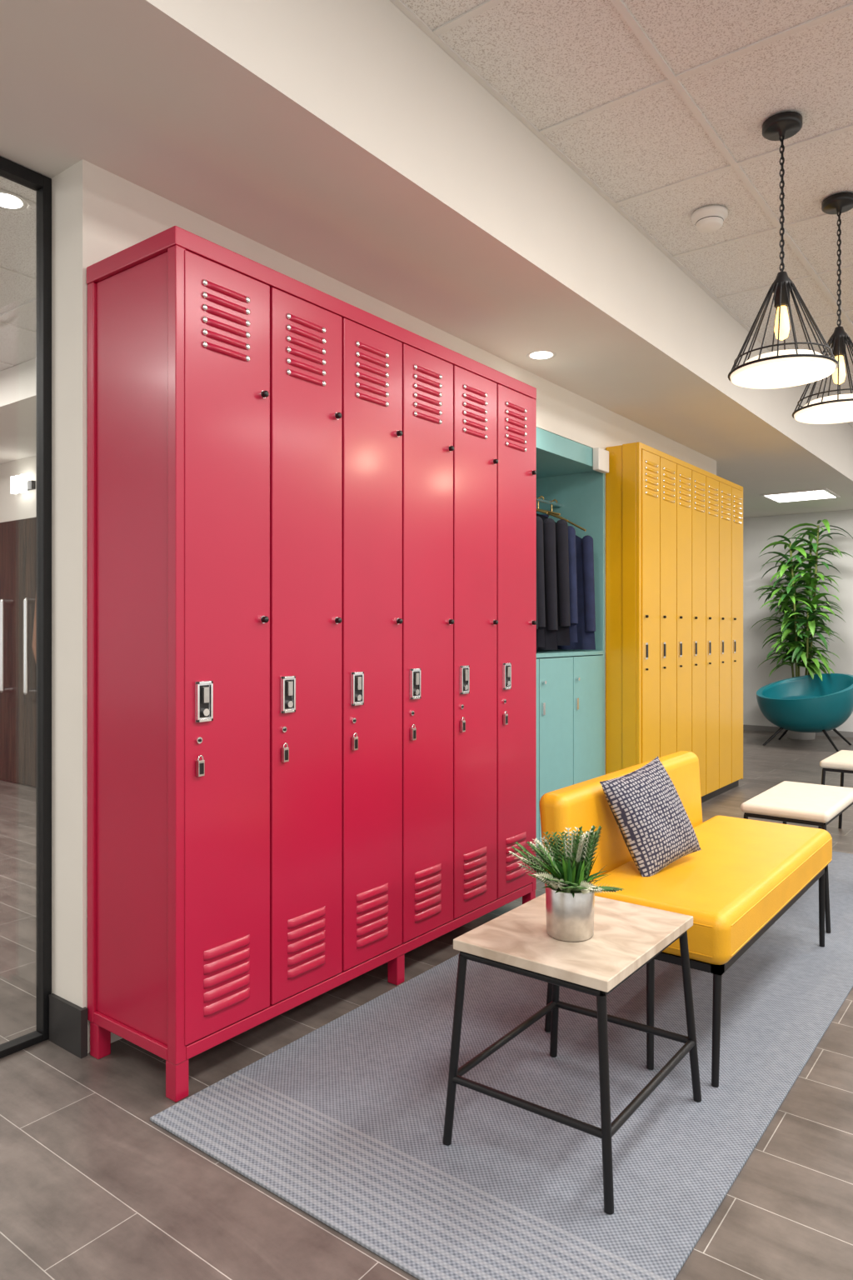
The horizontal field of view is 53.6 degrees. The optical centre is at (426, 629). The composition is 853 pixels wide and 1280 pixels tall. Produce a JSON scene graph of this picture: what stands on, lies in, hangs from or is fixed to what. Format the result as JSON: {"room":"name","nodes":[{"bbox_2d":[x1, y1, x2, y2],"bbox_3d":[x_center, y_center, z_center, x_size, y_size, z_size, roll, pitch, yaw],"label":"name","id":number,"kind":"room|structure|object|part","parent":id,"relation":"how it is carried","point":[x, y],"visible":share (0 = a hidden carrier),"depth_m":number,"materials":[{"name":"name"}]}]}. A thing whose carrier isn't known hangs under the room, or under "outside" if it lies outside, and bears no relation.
{"room":"locker room","nodes":[
{"label":"locker room","id":0,"kind":"room"},
{"bbox_2d":[0,455,35,522],"bbox_3d":[-2.551,-0.380,5.909,6.775,3.000,0.100,0,0,37],"label":"wall","id":1,"kind":"structure","parent":0,"point":[19,506],"depth_m":6.19,"materials":[{"name":"paint"}]},
{"bbox_2d":[0,517,35,787],"bbox_3d":[-2.895,0.163,6.014,2.700,1.905,0.148,0,0,37],"label":"door leaves","id":2,"kind":"structure","parent":1,"relation":"in","point":[17,537],"depth_m":6.08,"materials":[{"name":"brown wood"}]},
{"bbox_3d":[-2.907,0.120,5.999,0.380,0.680,0.090,0,0,37],"label":"pull handles","id":3,"kind":"part","parent":2,"relation":"part of","materials":[{"name":"silver metal"}]},
{"bbox_3d":[-2.604,-0.106,5.791,0.223,1.066,0.079,0,0,19],"label":"wood pull handle","id":4,"kind":"part","parent":2,"relation":"part of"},
{"bbox_2d":[10,474,35,494],"bbox_3d":[-2.906,-1.040,6.065,0.220,0.120,0.081,0,0,37],"label":"wall sconce","id":5,"kind":"object","parent":1,"relation":"attached to","point":[19,484],"visible":1,"depth_m":6.04,"materials":[{"name":"white metal"}]},
{"bbox_2d":[0,177,35,371],"bbox_3d":[-4.325,-1.490,3.615,6.738,0.100,5.700,0,0,37],"label":"ceiling","id":6,"kind":"structure","parent":0,"point":[17,228],"depth_m":3.46,"materials":[{"name":"tile"}]},
{"bbox_2d":[0,190,27,210],"bbox_3d":[-1.406,-1.431,2.822,0.132,0.004,0.132,0,0,37],"label":"recessed light","id":7,"kind":"object","parent":6,"relation":"in","point":[8,202],"visible":1,"depth_m":2.83,"materials":[{"name":"white plastic"}]},
{"bbox_2d":[0,193,22,208],"bbox_3d":[-1.406,-1.431,2.822,0.100,0.001,0.100,0,0,37],"label":"diffuser","id":8,"kind":"object","parent":7,"relation":"attached to","point":[7,201],"depth_m":2.83,"materials":[{"name":"white plastic"}]},
{"bbox_2d":[0,175,35,366],"bbox_3d":[-4.574,-1.436,3.295,6.730,0.006,4.890,0,0,37],"label":"trim","id":9,"kind":"structure","parent":6,"relation":"attached to","point":[30,202],"depth_m":3.74,"materials":[{"name":"paint"}]},
{"bbox_2d":[0,358,35,464],"bbox_3d":[-2.840,-1.339,5.562,6.736,0.198,0.798,0,0,37],"label":"soffit","id":10,"kind":"structure","parent":6,"relation":"attached to","point":[17,382],"depth_m":4.82,"materials":[{"name":"white paint"}]},
{"bbox_2d":[0,0,622,354],"bbox_3d":[-1.291,-1.508,1.363,0.818,0.547,5.800,0,0,37],"label":"ceiling soffit","id":11,"kind":"structure","parent":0,"point":[337,137],"depth_m":2.29,"materials":[{"name":"white paint"}]},
{"bbox_2d":[51,159,716,1053],"bbox_3d":[0.551,-0.058,4.256,0.161,2.355,5.005,0,0,37],"label":"wall","id":12,"kind":"structure","parent":0,"point":[97,213],"depth_m":2.28,"materials":[{"name":"paint"}]},
{"bbox_2d":[49,993,87,1058],"bbox_3d":[-0.959,1.058,2.257,0.160,0.125,0.019,0,0,37],"label":"baseboard","id":13,"kind":"structure","parent":12,"relation":"attached to","point":[67,1020],"depth_m":2.24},
{"bbox_2d":[480,348,604,449],"bbox_3d":[0.582,-1.110,4.235,0.086,0.250,1.240,0,0,37],"label":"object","id":14,"kind":"structure","parent":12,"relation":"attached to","point":[561,412],"depth_m":4.30,"materials":[{"name":"white paint"}]},
{"bbox_2d":[0,730,852,1279],"bbox_3d":[0.017,1.170,4.390,12.700,0.100,12.400,0,0,37],"label":"floor","id":15,"kind":"structure","parent":0,"point":[92,1187],"depth_m":1.77,"materials":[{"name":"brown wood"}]},
{"bbox_2d":[0,155,51,1058],"bbox_3d":[-2.195,-0.057,0.810,0.039,2.352,3.804,0,0,37],"label":"frame","id":16,"kind":"object","parent":15,"relation":"on","point":[12,171],"visible":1,"depth_m":2.30,"materials":[{"name":"black metal"}]},
{"bbox_2d":[86,225,536,1102],"bbox_3d":[-0.220,0.084,2.771,0.407,2.073,1.695,0,0,37],"label":"lockers","id":17,"kind":"object","parent":15,"relation":"on","point":[312,515],"visible":0.98,"depth_m":2.27,"materials":[{"name":"metal"}]},
{"bbox_2d":[150,850,852,1279],"bbox_3d":[0.865,1.116,2.954,1.127,0.008,3.454,0,0,37],"label":"area rug","id":18,"kind":"object","parent":15,"relation":"on","point":[343,1122],"visible":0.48,"depth_m":1.95,"materials":[{"name":"grey carpet"}]},
{"bbox_2d":[442,893,701,1214],"bbox_3d":[0.342,0.891,1.909,0.391,0.442,0.513,0,0,37],"label":"side table","id":19,"kind":"object","parent":18,"relation":"on","point":[627,937],"visible":0.88,"depth_m":1.81,"materials":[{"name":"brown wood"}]},
{"bbox_2d":[509,825,623,942],"bbox_3d":[0.296,0.551,1.834,0.226,0.238,0.232,0,0,-7],"label":"potted fern","id":20,"kind":"object","parent":19,"relation":"on","point":[570,891],"visible":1,"depth_m":1.83,"materials":[{"name":"green plant"}]},
{"bbox_2d":[540,750,832,1087],"bbox_3d":[0.858,0.783,2.638,0.528,0.657,1.173,0,0,37],"label":"bench sofa","id":21,"kind":"object","parent":18,"relation":"on","point":[746,874],"visible":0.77,"depth_m":2.38,"materials":[{"name":"yellow leather"}]},
{"bbox_3d":[0.670,0.637,2.737,0.108,0.365,1.075,0,0,37],"label":"backrest","id":22,"kind":"part","parent":21,"relation":"part of","materials":[{"name":"yellow leather"}]},
{"bbox_2d":[600,756,701,876],"bbox_3d":[0.667,0.555,2.498,0.336,0.318,0.164,0,0,-45],"label":"throw pillow","id":23,"kind":"object","parent":21,"relation":"on","point":[655,826],"visible":0.99,"depth_m":2.43,"materials":[{"name":"fabric"}]},
{"bbox_2d":[591,815,832,964],"bbox_3d":[0.903,0.758,2.610,0.420,0.127,1.155,0,0,37],"label":"seat cushion","id":24,"kind":"object","parent":21,"relation":"on","point":[745,874],"depth_m":2.37,"materials":[{"name":"yellow leather"}]},
{"bbox_2d":[740,780,852,933],"bbox_3d":[1.533,0.893,3.434,0.336,0.436,0.637,0,0,37],"label":"upholstered stool","id":25,"kind":"object","parent":18,"relation":"on","point":[790,802],"visible":0.89,"depth_m":3.27,"materials":[{"name":"beige fabric"}]},
{"bbox_2d":[536,427,609,856],"bbox_3d":[0.448,0.070,4.410,0.602,2.100,1.115,0,0,37],"label":"cabinet","id":26,"kind":"object","parent":15,"relation":"on","point":[571,683],"visible":0.32,"depth_m":4.51,"materials":[{"name":"metal"}]},
{"bbox_2d":[536,579,538,649],"bbox_3d":[0.349,-0.315,4.275,0.507,0.830,0.120,0,0,37],"label":"jacket","id":27,"kind":"object","parent":26,"relation":"hanging from","point":[537,579],"visible":0.02,"depth_m":4.12,"materials":[{"name":"fabric"}]},
{"bbox_2d":[536,515,545,647],"bbox_3d":[0.409,-0.320,4.354,0.477,0.820,0.119,0,0,37],"label":"jacket","id":28,"kind":"object","parent":26,"relation":"hanging from","point":[540,548],"visible":0.07,"depth_m":4.20,"materials":[{"name":"fabric"}]},
{"bbox_2d":[536,509,558,649],"bbox_3d":[0.470,-0.312,4.434,0.507,0.835,0.118,0,0,37],"label":"jacket","id":29,"kind":"object","parent":26,"relation":"hanging from","point":[549,525],"visible":0.26,"depth_m":4.27,"materials":[{"name":"fabric"}]},
{"bbox_3d":[0.448,-0.710,4.410,0.024,0.023,1.065,0,0,37],"label":"hanging rail","id":30,"kind":"part","parent":26,"relation":"part of","materials":[{"name":"silver metal"}]},
{"bbox_2d":[536,508,570,645],"bbox_3d":[0.543,-0.323,4.529,0.523,0.815,0.120,0,0,37],"label":"jacket","id":31,"kind":"object","parent":26,"relation":"hanging from","point":[562,526],"visible":0.14,"depth_m":4.37,"materials":[{"name":"fabric"}]},
{"bbox_2d":[537,495,578,642],"bbox_3d":[0.616,-0.330,4.625,0.487,0.800,0.118,0,0,37],"label":"jacket","id":32,"kind":"object","parent":26,"relation":"hanging from","point":[572,532],"visible":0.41,"depth_m":4.47,"materials":[{"name":"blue fabric"}]},
{"bbox_2d":[548,499,595,649],"bbox_3d":[0.707,-0.309,4.744,0.547,0.842,0.119,0,0,37],"label":"jacket","id":33,"kind":"object","parent":26,"relation":"hanging from","point":[584,546],"visible":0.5,"depth_m":4.59,"materials":[{"name":"blue fabric"}]},
{"bbox_2d":[605,441,743,802],"bbox_3d":[1.641,0.051,5.361,0.228,2.137,1.830,0,0,37],"label":"lockers","id":34,"kind":"object","parent":15,"relation":"on","point":[674,527],"visible":1,"depth_m":4.95,"materials":[{"name":"metal"}]},
{"bbox_2d":[751,519,852,739],"bbox_3d":[3.780,0.010,8.611,0.664,2.219,0.926,0,0,-34],"label":"potted plant","id":35,"kind":"object","parent":15,"relation":"on","point":[798,651],"visible":0.99,"depth_m":8.57,"materials":[{"name":"green plant"}]},
{"bbox_3d":[3.845,0.955,8.664,0.320,0.330,0.320,0,0,37],"label":"planter","id":36,"kind":"part","parent":35,"relation":"part of","materials":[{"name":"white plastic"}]},
{"bbox_2d":[756,673,852,751],"bbox_3d":[3.672,0.780,8.142,0.920,0.691,0.846,0,0,37],"label":"lounge chair","id":37,"kind":"object","parent":15,"relation":"on","point":[802,703],"visible":0.99,"depth_m":7.96,"materials":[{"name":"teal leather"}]},
{"bbox_2d":[818,750,852,829],"bbox_3d":[2.299,0.897,4.447,0.336,0.445,0.517,0,0,37],"label":"upholstered stool","id":38,"kind":"object","parent":15,"relation":"on","point":[842,762],"visible":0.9,"depth_m":4.34,"materials":[{"name":"beige fabric"}]},
{"bbox_2d":[545,882,594,942],"bbox_3d":[0.315,0.616,1.854,0.106,0.108,0.106,0,0,37],"label":"metal pot","id":39,"kind":"object","parent":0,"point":[569,918],"depth_m":1.81,"materials":[{"name":"metal"}]},
{"bbox_2d":[400,0,852,424],"bbox_3d":[2.980,-1.732,2.128,5.044,0.100,12.200,0,0,37],"label":"ceiling","id":40,"kind":"structure","parent":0,"point":[555,62],"depth_m":2.74,"materials":[{"name":"paint"}]},
{"bbox_2d":[390,0,852,428],"bbox_3d":[2.981,-1.679,2.128,5.044,0.006,12.200,0,0,37],"label":"ceiling grid","id":41,"kind":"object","parent":40,"relation":"attached to","point":[672,78],"depth_m":2.82,"materials":[{"name":"paint"}]},
{"bbox_2d":[691,205,728,233],"bbox_3d":[1.142,-1.646,3.405,0.140,0.058,0.140,0,0,37],"label":"smoke detector","id":42,"kind":"object","parent":40,"relation":"attached to","point":[707,219],"visible":1,"depth_m":3.37,"materials":[{"name":"white plastic"}]},
{"bbox_2d":[728,111,839,389],"bbox_3d":[1.177,-1.257,2.793,0.339,0.836,0.339,0,0,37],"label":"pendant lamp","id":43,"kind":"object","parent":40,"relation":"hanging from","point":[791,367],"visible":1,"depth_m":2.77,"materials":[{"name":"black metal"}]},
{"bbox_3d":[1.177,-1.012,2.793,0.048,0.115,0.048,0,0,37],"label":"filament bulb","id":44,"kind":"part","parent":43,"relation":"part of","materials":[{"name":"glass"}]},
{"bbox_3d":[1.177,-1.403,2.793,0.013,0.480,0.013,0,0,-8],"label":"chain","id":45,"kind":"part","parent":43,"relation":"part of","materials":[{"name":"black metal"}]},
{"bbox_2d":[730,349,836,389],"bbox_3d":[1.177,-0.863,2.793,0.324,0.048,0.324,0,0,37],"label":"diffuser","id":46,"kind":"object","parent":43,"relation":"attached to","point":[791,367],"depth_m":2.74,"materials":[{"name":"white plastic"}]},
{"bbox_2d":[792,192,852,424],"bbox_3d":[1.613,-1.257,3.298,0.339,0.836,0.339,0,0,37],"label":"pendant lamp","id":47,"kind":"object","parent":40,"relation":"hanging from","point":[838,408],"visible":0.98,"depth_m":3.28,"materials":[{"name":"black metal"}]},
{"bbox_2d":[794,393,852,424],"bbox_3d":[1.613,-0.863,3.298,0.324,0.048,0.324,0,0,37],"label":"diffuser","id":48,"kind":"object","parent":47,"relation":"attached to","point":[837,408],"depth_m":3.26,"materials":[{"name":"white plastic"}]},
{"bbox_3d":[1.613,-1.012,3.298,0.048,0.115,0.048,0,0,37],"label":"filament bulb","id":49,"kind":"part","parent":47,"relation":"part of","materials":[{"name":"glass"}]},
{"bbox_3d":[1.613,-1.403,3.298,0.013,0.480,0.013,0,0,-8],"label":"chain","id":50,"kind":"part","parent":47,"relation":"part of","materials":[{"name":"black metal"}]},
{"bbox_2d":[493,215,852,518],"bbox_3d":[1.321,-1.508,7.042,3.556,0.547,6.400,0,0,37],"label":"ceiling","id":51,"kind":"structure","parent":0,"point":[666,369],"depth_m":4.48,"materials":[{"name":"white paint"}]},
{"bbox_2d":[526,350,555,360],"bbox_3d":[0.517,-1.233,3.803,0.132,0.004,0.132,0,0,37],"label":"recessed light","id":52,"kind":"object","parent":51,"relation":"in","point":[542,354],"visible":1,"depth_m":3.80,"materials":[{"name":"white plastic"}]},
{"bbox_2d":[530,351,552,359],"bbox_3d":[0.517,-1.233,3.803,0.100,0.001,0.100,0,0,37],"label":"diffuser","id":53,"kind":"object","parent":52,"relation":"attached to","point":[541,355],"depth_m":3.80,"materials":[{"name":"white plastic"}]},
{"bbox_2d":[765,490,835,502],"bbox_3d":[3.449,-1.222,7.783,0.500,0.002,0.500,0,0,37],"label":"ceiling light panel","id":54,"kind":"object","parent":51,"relation":"in","point":[816,494],"visible":1,"depth_m":7.75,"materials":[{"name":"white plastic"}]},
{"bbox_2d":[760,488,840,502],"bbox_3d":[3.449,-1.229,7.783,0.560,0.011,0.560,0,0,37],"label":"frame","id":55,"kind":"object","parent":51,"relation":"attached to","point":[827,490],"depth_m":7.62,"materials":[{"name":"white metal"}]},
{"bbox_2d":[743,509,852,731],"bbox_3d":[5.338,-0.331,8.066,8.700,2.902,0.100,0,0,37],"label":"wall","id":56,"kind":"structure","parent":0,"point":[757,531],"depth_m":9.16,"materials":[{"name":"white paint"}]},
{"bbox_2d":[743,724,852,737],"bbox_3d":[5.263,1.090,8.050,8.600,0.060,0.014,0,0,37],"label":"baseboard","id":57,"kind":"structure","parent":56,"relation":"attached to","point":[751,727],"depth_m":9.17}
]}

